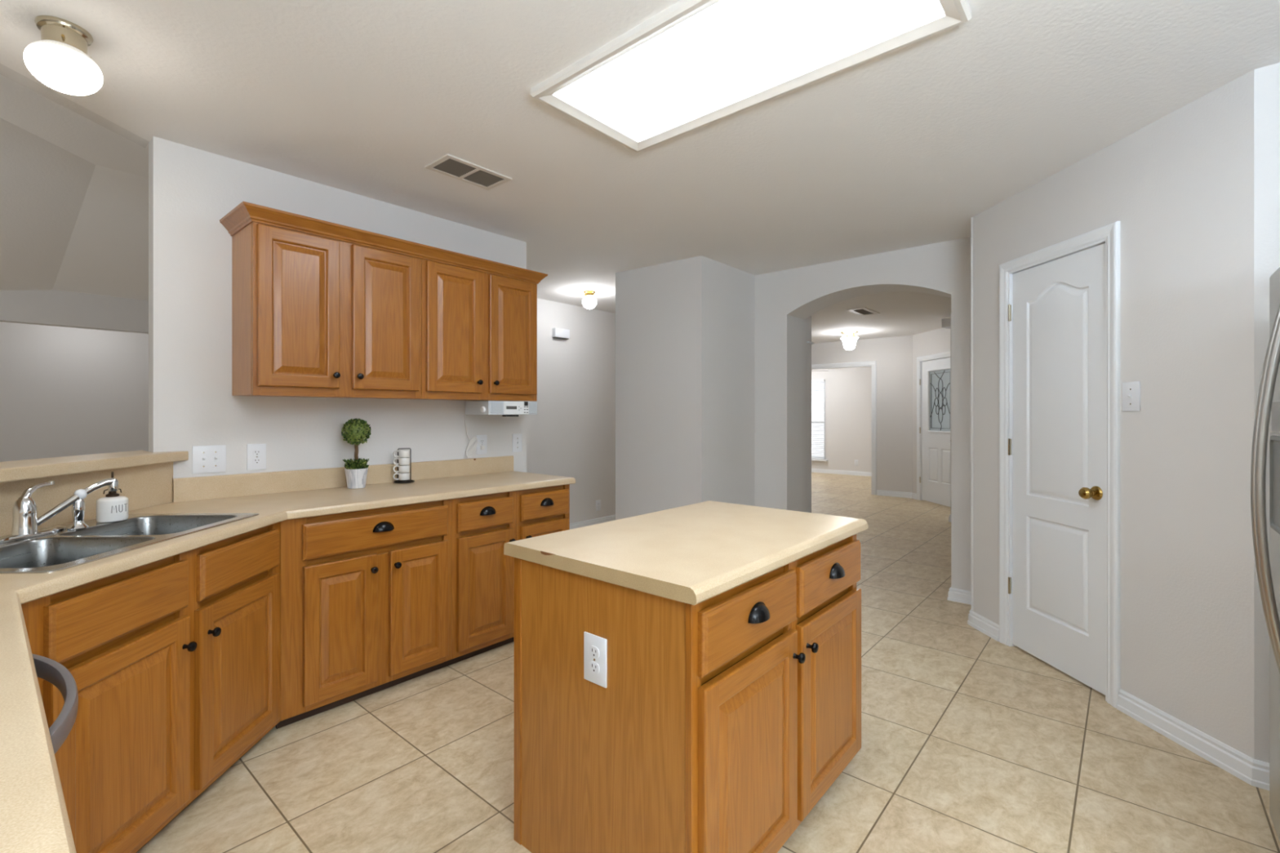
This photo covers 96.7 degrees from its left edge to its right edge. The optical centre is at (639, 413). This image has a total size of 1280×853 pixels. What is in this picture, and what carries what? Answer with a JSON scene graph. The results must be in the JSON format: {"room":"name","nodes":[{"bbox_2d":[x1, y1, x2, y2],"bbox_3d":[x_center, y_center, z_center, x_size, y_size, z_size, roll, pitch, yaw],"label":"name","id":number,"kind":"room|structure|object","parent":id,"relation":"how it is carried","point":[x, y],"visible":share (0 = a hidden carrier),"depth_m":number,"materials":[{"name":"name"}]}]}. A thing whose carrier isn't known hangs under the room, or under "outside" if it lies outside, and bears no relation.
{"room":"kitchen","nodes":[
{"label":"kitchen","id":0,"kind":"room"},
{"bbox_2d":[31,653,78,754],"bbox_3d":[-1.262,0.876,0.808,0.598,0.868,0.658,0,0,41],"label":"handle","id":1,"kind":"object","parent":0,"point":[51,671],"visible":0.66,"depth_m":1.02,"materials":[{"name":"grey metal"}]},
{"bbox_2d":[0,74,148,300],"bbox_3d":[-3.867,-1.290,2.337,6.910,1.200,5.500,0,0,41],"label":"ceiling","id":2,"kind":"structure","parent":0,"point":[74,190],"depth_m":4.55,"materials":[{"name":"white paint"}]},
{"bbox_2d":[0,321,148,462],"bbox_3d":[-7.769,-0.065,5.628,0.120,2.750,5.400,0,0,41],"label":"wall","id":3,"kind":"structure","parent":0,"point":[64,391],"depth_m":6.74,"materials":[{"name":"white paint"}]},
{"bbox_2d":[0,289,148,333],"bbox_3d":[-6.526,-1.150,4.558,0.120,0.580,5.400,0,0,41],"label":"wall","id":4,"kind":"structure","parent":0,"point":[55,308],"depth_m":5.59,"materials":[{"name":"white paint"}]},
{"bbox_2d":[0,63,149,147],"bbox_3d":[-2.274,-1.606,1.798,0.078,0.768,1.634,0,0,3],"label":"wall","id":5,"kind":"structure","parent":0,"point":[6,72],"depth_m":2.24,"materials":[{"name":"white paint"}]},
{"bbox_2d":[148,136,526,478],"bbox_3d":[-1.512,0.045,3.306,0.105,2.530,2.040,0,0,41],"label":"wall","id":6,"kind":"structure","parent":0,"point":[191,401],"depth_m":2.73,"materials":[{"name":"white paint"}]},
{"bbox_2d":[192,444,226,474],"bbox_3d":[-2.000,0.211,2.645,0.018,0.127,0.127,0,0,41],"label":"light switch","id":7,"kind":"object","parent":6,"relation":"attached to","point":[206,459],"visible":1,"depth_m":2.65,"materials":[{"name":"white plastic"}]},
{"bbox_2d":[247,443,266,470],"bbox_3d":[-1.880,0.211,2.791,0.008,0.127,0.081,0,0,41],"label":"wall outlet","id":8,"kind":"object","parent":6,"relation":"attached to","point":[256,453],"visible":1,"depth_m":2.79,"materials":[{"name":"white plastic"}]},
{"bbox_2d":[253,449,261,455],"bbox_3d":[-1.878,0.191,2.789,0.002,0.030,0.035,0,0,41],"label":"receptacle","id":9,"kind":"object","parent":8,"relation":"attached to","point":[255,452],"depth_m":2.79,"materials":[{"name":"white plastic"}]},
{"bbox_2d":[253,457,261,464],"bbox_3d":[-1.878,0.232,2.789,0.002,0.030,0.035,0,0,41],"label":"receptacle","id":10,"kind":"object","parent":8,"relation":"attached to","point":[255,460],"depth_m":2.79,"materials":[{"name":"white plastic"}]},
{"bbox_2d":[231,222,421,399],"bbox_3d":[-1.549,-0.469,2.893,0.374,0.772,0.788,0,0,41],"label":"upper cabinet","id":11,"kind":"object","parent":6,"relation":"attached to","point":[313,316],"visible":1,"depth_m":2.71,"materials":[{"name":"brown wood"}]},
{"bbox_2d":[173,455,513,502],"bbox_3d":[-1.483,0.343,3.242,0.019,0.106,1.847,0,0,41],"label":"backsplash","id":12,"kind":"structure","parent":6,"relation":"attached to","point":[207,487],"depth_m":2.95,"materials":[{"name":"beige laminate"}]},
{"bbox_2d":[399,258,537,400],"bbox_3d":[-1.032,-0.469,3.495,0.374,0.772,0.798,0,0,41],"label":"upper cabinet","id":13,"kind":"object","parent":6,"relation":"attached to","point":[479,329],"visible":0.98,"depth_m":3.34,"materials":[{"name":"brown wood"}]},
{"bbox_2d":[219,201,547,284],"bbox_3d":[-1.290,-0.880,3.197,0.368,0.064,1.687,0,0,41],"label":"crown molding","id":14,"kind":"structure","parent":13,"relation":"attached to","point":[245,213],"depth_m":2.83,"materials":[{"name":"brown wood"}]},
{"bbox_2d":[465,400,537,416],"bbox_3d":[-0.887,-0.031,3.642,0.269,0.096,0.386,0,0,41],"label":"radio","id":15,"kind":"object","parent":13,"relation":"attached to","point":[505,408],"visible":1,"depth_m":3.53,"materials":[{"name":"white plastic"}]},
{"bbox_2d":[490,401,502,413],"bbox_3d":[-0.875,-0.038,3.466,0.008,0.070,0.085,0,0,41],"label":"speaker grille","id":16,"kind":"object","parent":15,"relation":"attached to","point":[495,406],"depth_m":3.46,"materials":[{"name":"grey"}]},
{"bbox_2d":[528,402,537,413],"bbox_3d":[-0.693,-0.038,3.678,0.008,0.070,0.063,0,0,41],"label":"speaker grille","id":17,"kind":"object","parent":15,"relation":"attached to","point":[532,406],"depth_m":3.67,"materials":[{"name":"grey"}]},
{"bbox_2d":[464,413,484,458],"bbox_3d":[-1.068,0.144,3.695,0.046,0.288,0.146,0,0,41],"label":"power cord","id":18,"kind":"object","parent":6,"relation":"attached to","point":[482,447],"visible":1,"depth_m":3.67,"materials":[{"name":"white plastic"}]},
{"bbox_2d":[476,435,487,454],"bbox_3d":[-1.045,0.203,3.761,0.008,0.127,0.081,0,0,41],"label":"wall outlet","id":19,"kind":"object","parent":6,"relation":"attached to","point":[482,439],"visible":0.98,"depth_m":3.76,"materials":[{"name":"white plastic"}]},
{"bbox_2d":[512,433,522,452],"bbox_3d":[-0.854,0.203,3.977,0.018,0.127,0.081,0,0,41],"label":"light switch","id":20,"kind":"object","parent":6,"relation":"attached to","point":[517,437],"visible":1,"depth_m":3.98,"materials":[{"name":"white plastic"}]},
{"bbox_2d":[526,297,615,523],"bbox_3d":[0.069,0.045,7.426,0.120,2.530,7.550,0,0,41],"label":"wall","id":21,"kind":"structure","parent":0,"point":[571,433],"depth_m":6.44,"materials":[{"name":"white paint"}]},
{"bbox_2d":[551,327,569,339],"bbox_3d":[-0.862,-0.874,6.209,0.054,0.106,0.210,0,0,41],"label":"door chime","id":22,"kind":"object","parent":21,"relation":"attached to","point":[557,333],"visible":1,"depth_m":6.17,"materials":[{"name":"white plastic"}]},
{"bbox_2d":[569,514,615,529],"bbox_3d":[0.172,1.266,7.436,0.020,0.088,7.300,0,0,41],"label":"baseboard","id":23,"kind":"structure","parent":21,"relation":"attached to","point":[612,517],"depth_m":6.59,"materials":[{"name":"white wood"}]},
{"bbox_2d":[595,499,600,511],"bbox_3d":[-0.488,1.075,6.679,0.008,0.127,0.081,0,0,41],"label":"wall outlet","id":24,"kind":"object","parent":21,"relation":"attached to","point":[597,502],"visible":1,"depth_m":6.68,"materials":[{"name":"white plastic"}]},
{"bbox_2d":[0,0,1279,343],"bbox_3d":[2.633,-1.280,5.821,9.600,0.120,13.740,0,0,41],"label":"ceiling","id":25,"kind":"structure","parent":0,"point":[900,148],"depth_m":2.29,"materials":[{"name":"white paint"}]},
{"bbox_2d":[23,15,102,95],"bbox_3d":[-1.825,-1.123,1.804,0.177,0.193,0.177,0,0,41],"label":"globe light","id":26,"kind":"object","parent":25,"relation":"attached to","point":[60,60],"visible":1,"depth_m":1.76,"materials":[{"name":"white glass"}]},
{"bbox_2d":[424,153,511,190],"bbox_3d":[-0.861,-1.216,2.872,0.212,0.008,0.368,0,0,41],"label":"ceiling vent","id":27,"kind":"object","parent":25,"relation":"in","point":[449,165],"visible":1,"depth_m":2.86,"materials":[{"name":"grey metal"}]},
{"bbox_2d":[582,289,596,309],"bbox_3d":[-0.503,-1.133,5.667,0.138,0.174,0.138,0,0,41],"label":"globe light","id":28,"kind":"object","parent":25,"relation":"attached to","point":[589,301],"visible":1,"depth_m":5.62,"materials":[{"name":"white glass"}]},
{"bbox_2d":[529,0,971,152],"bbox_3d":[0.296,-1.204,1.930,1.344,0.032,0.612,0,0,41],"label":"ceiling light panel","id":29,"kind":"object","parent":25,"relation":"attached to","point":[693,64],"visible":1,"depth_m":1.92,"materials":[{"name":"white plastic"}]},
{"bbox_2d":[840,330,858,350],"bbox_3d":[3.109,-1.084,8.445,0.260,0.272,0.260,0,0,41],"label":"light","id":30,"kind":"object","parent":25,"relation":"attached to","point":[849,343],"visible":1,"depth_m":8.38,"materials":[{"name":"white glass"}]},
{"bbox_2d":[846,307,879,315],"bbox_3d":[2.660,-1.216,6.773,0.220,0.008,0.500,0,0,41],"label":"ceiling vent","id":31,"kind":"object","parent":25,"relation":"in","point":[860,311],"visible":1,"depth_m":6.74,"materials":[{"name":"grey metal"}]},
{"bbox_2d":[615,255,755,519],"bbox_3d":[0.511,0.045,5.095,0.870,2.530,1.208,0,0,41],"label":"wall","id":32,"kind":"structure","parent":0,"point":[685,329],"depth_m":4.66,"materials":[{"name":"white paint"}]},
{"bbox_2d":[137,472,1279,852],"bbox_3d":[0.043,1.340,6.031,14.200,0.060,17.200,0,0,41],"label":"floor","id":33,"kind":"structure","parent":0,"point":[972,742],"depth_m":2.11,"materials":[{"name":"tile"}]},
{"bbox_2d":[21,522,279,852],"bbox_3d":[-1.708,0.873,1.807,0.616,0.875,1.034,0,0,-2],"label":"base cabinet","id":34,"kind":"object","parent":33,"relation":"on","point":[173,662],"visible":0.87,"depth_m":1.70,"materials":[{"name":"brown wood"}]},
{"bbox_2d":[0,455,575,852],"bbox_3d":[-0.263,0.323,1.418,4.248,0.222,3.032,0,0,41],"label":"countertop","id":35,"kind":"structure","parent":34,"relation":"on","point":[34,817],"depth_m":2.01,"materials":[{"name":"beige laminate"}]},
{"bbox_2d":[0,478,118,543],"bbox_3d":[-1.947,0.307,1.870,0.092,0.169,0.371,0,0,12],"label":"faucet","id":36,"kind":"object","parent":35,"relation":"on","point":[25,523],"visible":1,"depth_m":1.82,"materials":[{"name":"silver metal"}]},
{"bbox_2d":[0,450,188,482],"bbox_3d":[-2.088,0.190,1.710,0.271,0.041,1.922,0,0,-7],"label":"countertop","id":37,"kind":"structure","parent":35,"relation":"on","point":[15,470],"depth_m":2.06,"materials":[{"name":"beige laminate"}]},
{"bbox_2d":[0,513,258,573],"bbox_3d":[-1.751,0.483,1.820,0.548,0.184,0.838,0,0,-2],"label":"sink","id":38,"kind":"object","parent":35,"relation":"in","point":[64,549],"visible":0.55,"depth_m":1.81,"materials":[{"name":"silver metal"}]},
{"bbox_2d":[66,488,88,530],"bbox_3d":[-1.915,0.324,1.939,0.053,0.134,0.054,0,0,-2],"label":"sprayer","id":39,"kind":"object","parent":38,"relation":"on","point":[78,507],"visible":1,"depth_m":1.93,"materials":[{"name":"silver metal"}]},
{"bbox_2d":[96,471,128,522],"bbox_3d":[-1.933,0.302,2.085,0.088,0.179,0.087,0,0,41],"label":"soap dispenser","id":40,"kind":"object","parent":38,"relation":"on","point":[113,507],"visible":0.84,"depth_m":2.06,"materials":[{"name":"white ceramic"}]},
{"bbox_2d":[96,495,128,522],"bbox_3d":[-1.933,0.347,2.085,0.087,0.088,0.087,0,0,41],"label":"bottle","id":41,"kind":"object","parent":40,"relation":"attached to","point":[109,508],"depth_m":2.06,"materials":[{"name":"white ceramic"}]},
{"bbox_2d":[341,417,371,488],"bbox_3d":[-1.517,0.209,3.045,0.155,0.374,0.148,0,0,41],"label":"topiary plant","id":42,"kind":"object","parent":35,"relation":"on","point":[356,431],"visible":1,"depth_m":3.01,"materials":[{"name":"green plant"}]},
{"bbox_2d":[393,448,414,483],"bbox_3d":[-1.357,0.296,3.275,0.112,0.197,0.112,0,0,-19],"label":"mug rack","id":43,"kind":"object","parent":35,"relation":"on","point":[411,480],"visible":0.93,"depth_m":3.27,"materials":[{"name":"grey metal"}]},
{"bbox_2d":[392,449,409,457],"bbox_3d":[-1.365,0.229,3.267,0.062,0.043,0.085,0,0,43],"label":"mug","id":44,"kind":"object","parent":43,"relation":"in","point":[402,453],"visible":1,"depth_m":3.25,"materials":[{"name":"white ceramic"}]},
{"bbox_2d":[392,472,409,480],"bbox_3d":[-1.365,0.359,3.267,0.062,0.043,0.085,0,0,43],"label":"mug","id":45,"kind":"object","parent":43,"relation":"in","point":[402,476],"visible":0.94,"depth_m":3.25,"materials":[{"name":"white ceramic"}]},
{"bbox_2d":[392,465,409,472],"bbox_3d":[-1.365,0.316,3.267,0.062,0.043,0.085,0,0,43],"label":"mug","id":46,"kind":"object","parent":43,"relation":"in","point":[402,468],"visible":0.94,"depth_m":3.25,"materials":[{"name":"white ceramic"}]},
{"bbox_2d":[392,457,409,465],"bbox_3d":[-1.365,0.272,3.267,0.062,0.043,0.085,0,0,43],"label":"mug","id":47,"kind":"object","parent":43,"relation":"in","point":[402,461],"visible":0.98,"depth_m":3.25,"materials":[{"name":"white ceramic"}]},
{"bbox_2d":[275,499,451,728],"bbox_3d":[-1.422,0.873,2.801,0.640,0.875,0.777,0,0,41],"label":"base cabinet","id":48,"kind":"object","parent":33,"relation":"on","point":[366,595],"visible":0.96,"depth_m":2.56,"materials":[{"name":"brown wood"}]},
{"bbox_2d":[446,491,515,666],"bbox_3d":[-1.037,0.873,3.249,0.640,0.875,0.404,0,0,41],"label":"base cabinet","id":49,"kind":"object","parent":33,"relation":"on","point":[482,576],"visible":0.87,"depth_m":3.04,"materials":[{"name":"brown wood"}]},
{"bbox_2d":[511,484,569,642],"bbox_3d":[-0.771,0.873,3.558,0.640,0.875,0.408,0,0,41],"label":"base cabinet","id":50,"kind":"object","parent":33,"relation":"on","point":[542,511],"visible":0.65,"depth_m":3.35,"materials":[{"name":"brown wood"}]},
{"bbox_2d":[503,501,868,852],"bbox_3d":[0.228,0.853,1.933,0.750,0.914,1.116,0,0,41],"label":"kitchen island","id":51,"kind":"object","parent":33,"relation":"on","point":[730,706],"visible":1,"depth_m":1.56,"materials":[{"name":"brown wood"}]},
{"bbox_2d":[583,631,607,688],"bbox_3d":[-0.120,0.655,1.517,0.084,0.128,0.008,0,0,41],"label":"wall outlet","id":52,"kind":"object","parent":51,"relation":"attached to","point":[595,647],"visible":1,"depth_m":1.51,"materials":[{"name":"white plastic"}]},
{"bbox_2d":[589,645,599,658],"bbox_3d":[-0.122,0.634,1.515,0.035,0.030,0.002,0,0,41],"label":"receptacle","id":53,"kind":"object","parent":52,"relation":"attached to","point":[593,650],"depth_m":1.51,"materials":[{"name":"white plastic"}]},
{"bbox_2d":[589,661,599,674],"bbox_3d":[-0.122,0.675,1.515,0.035,0.030,0.002,0,0,41],"label":"receptacle","id":54,"kind":"object","parent":52,"relation":"attached to","point":[593,665],"depth_m":1.51,"materials":[{"name":"white plastic"}]},
{"bbox_2d":[503,501,868,605],"bbox_3d":[0.217,0.415,1.943,0.722,0.038,1.115,0,0,41],"label":"island countertop","id":55,"kind":"structure","parent":51,"relation":"on","point":[694,554],"depth_m":1.71,"materials":[{"name":"beige laminate"}]},
{"bbox_2d":[1116,688,1269,791],"bbox_3d":[2.334,1.266,1.954,0.256,0.088,1.200,0,0,-31],"label":"baseboard","id":56,"kind":"structure","parent":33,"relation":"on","point":[1255,772],"depth_m":2.19,"materials":[{"name":"white wood"}]},
{"bbox_2d":[1250,266,1279,841],"bbox_3d":[1.914,0.439,1.212,0.820,1.742,0.910,0,0,41],"label":"refrigerator","id":57,"kind":"object","parent":33,"relation":"on","point":[1267,415],"visible":1,"depth_m":1.54,"materials":[{"name":"grey metal"}]},
{"bbox_2d":[804,315,811,512],"bbox_3d":[1.400,0.045,5.325,0.297,2.530,0.300,0,0,41],"label":"wall","id":58,"kind":"structure","parent":0,"point":[807,322],"depth_m":5.28,"materials":[{"name":"white paint"}]},
{"bbox_2d":[811,366,871,471],"bbox_3d":[4.545,0.045,12.262,4.100,2.530,0.120,0,0,41],"label":"wall","id":59,"kind":"structure","parent":0,"point":[847,390],"depth_m":12.24,"materials":[{"name":"white paint"}]},
{"bbox_2d":[811,379,827,461],"bbox_3d":[3.763,0.142,12.862,0.990,1.805,0.170,0,0,41],"label":"window","id":60,"kind":"structure","parent":59,"relation":"in","point":[814,460],"depth_m":12.72,"materials":[{"name":"white glass"}]},
{"bbox_2d":[811,379,824,459],"bbox_3d":[3.740,0.125,12.837,0.870,1.766,0.052,0,0,41],"label":"window blind","id":61,"kind":"object","parent":60,"relation":"attached to","point":[818,381],"visible":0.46,"depth_m":12.65,"materials":[{"name":"white plastic"}]},
{"bbox_2d":[811,468,871,476],"bbox_3d":[4.499,1.266,12.208,3.900,0.088,0.020,0,0,41],"label":"baseboard","id":62,"kind":"structure","parent":59,"relation":"attached to","point":[813,470],"depth_m":12.31,"materials":[{"name":"white wood"}]},
{"bbox_2d":[811,335,912,492],"bbox_3d":[3.398,0.045,9.621,2.305,2.530,0.120,0,0,41],"label":"wall","id":63,"kind":"structure","parent":0,"point":[893,356],"depth_m":9.04,"materials":[{"name":"white paint"}]},
{"bbox_2d":[811,360,876,495],"bbox_3d":[3.269,0.227,9.712,1.522,2.166,0.130,0,0,41],"label":"trim","id":64,"kind":"structure","parent":63,"relation":"attached to","point":[873,364],"depth_m":9.20,"materials":[{"name":"white wood"}]},
{"bbox_2d":[876,489,916,499],"bbox_3d":[4.056,1.266,8.950,0.102,0.088,0.646,0,0,-40],"label":"baseboard","id":65,"kind":"structure","parent":63,"relation":"attached to","point":[879,492],"depth_m":8.96,"materials":[{"name":"white wood"}]},
{"bbox_2d":[755,236,971,591],"bbox_3d":[1.814,0.045,4.547,1.940,2.530,0.340,0,0,41],"label":"wall","id":66,"kind":"structure","parent":0,"point":[784,299],"depth_m":4.60,"materials":[{"name":"white paint"}]},
{"bbox_2d":[912,328,951,493],"bbox_3d":[4.340,0.045,8.146,0.120,2.530,1.384,0,0,-4],"label":"wall","id":67,"kind":"structure","parent":0,"point":[938,340],"depth_m":8.61,"materials":[{"name":"white paint"}]},
{"bbox_2d":[916,351,951,500],"bbox_3d":[4.324,0.223,8.168,0.130,2.175,1.040,0,0,-4],"label":"trim","id":68,"kind":"structure","parent":67,"relation":"attached to","point":[947,354],"depth_m":8.62,"materials":[{"name":"white wood"}]},
{"bbox_2d":[919,357,951,506],"bbox_3d":[4.285,0.256,8.173,0.114,2.085,0.906,0,0,-4],"label":"door","id":69,"kind":"structure","parent":67,"relation":"in","point":[935,374],"depth_m":8.24,"materials":[{"name":"white wood"}]},
{"bbox_2d":[971,217,973,611],"bbox_3d":[2.248,0.045,3.659,0.125,2.530,0.440,0,0,41],"label":"wall","id":70,"kind":"structure","parent":0,"point":[971,217],"depth_m":3.53,"materials":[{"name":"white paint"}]},
{"bbox_2d":[946,586,971,604],"bbox_3d":[2.362,1.266,4.062,0.224,0.088,0.361,0,0,41],"label":"baseboard","id":71,"kind":"structure","parent":70,"relation":"attached to","point":[957,595],"depth_m":3.95,"materials":[{"name":"white wood"}]},
{"bbox_2d":[967,608,999,641],"bbox_3d":[2.144,1.266,3.599,0.144,0.088,0.664,0,0,24],"label":"baseboard","id":72,"kind":"structure","parent":70,"relation":"attached to","point":[990,628],"depth_m":3.40,"materials":[{"name":"white wood"}]},
{"bbox_2d":[973,69,1253,759],"bbox_3d":[2.173,0.045,2.770,0.110,2.530,1.508,0,0,-4],"label":"wall","id":73,"kind":"structure","parent":0,"point":[1180,187],"depth_m":2.30,"materials":[{"name":"white paint"}]},
{"bbox_2d":[1008,243,1105,695],"bbox_3d":[2.099,0.255,2.907,0.111,2.082,0.620,0,0,-4],"label":"door","id":74,"kind":"structure","parent":73,"relation":"in","point":[1059,304],"depth_m":2.87,"materials":[{"name":"white wood"}]},
{"bbox_2d":[999,221,1119,708],"bbox_3d":[2.153,0.226,2.904,0.130,2.168,0.744,0,0,-4],"label":"trim","id":75,"kind":"structure","parent":73,"relation":"attached to","point":[1108,234],"depth_m":2.58,"materials":[{"name":"white wood"}]},
{"bbox_2d":[1122,381,1140,411],"bbox_3d":[2.131,-0.075,2.474,0.018,0.127,0.081,0,0,-4],"label":"light switch","id":76,"kind":"object","parent":73,"relation":"attached to","point":[1131,390],"visible":1,"depth_m":2.47,"materials":[{"name":"white plastic"}]},
{"bbox_2d":[1253,62,1279,763],"bbox_3d":[2.510,0.045,1.802,0.785,2.530,0.115,0,0,41],"label":"wall","id":77,"kind":"structure","parent":0,"point":[1266,78],"depth_m":2.00,"materials":[{"name":"white paint"}]},
{"bbox_3d":[4.501,0.045,6.878,1.145,2.530,0.900,0,0,41],"label":"wall","id":78,"kind":"structure","parent":0,"visible":0},
{"bbox_2d":[941,317,951,328],"bbox_3d":[3.834,-1.123,7.069,0.114,0.105,0.280,0,0,41],"label":"wall speaker","id":79,"kind":"object","parent":78,"relation":"attached to","point":[945,322],"visible":0.71,"depth_m":6.99,"materials":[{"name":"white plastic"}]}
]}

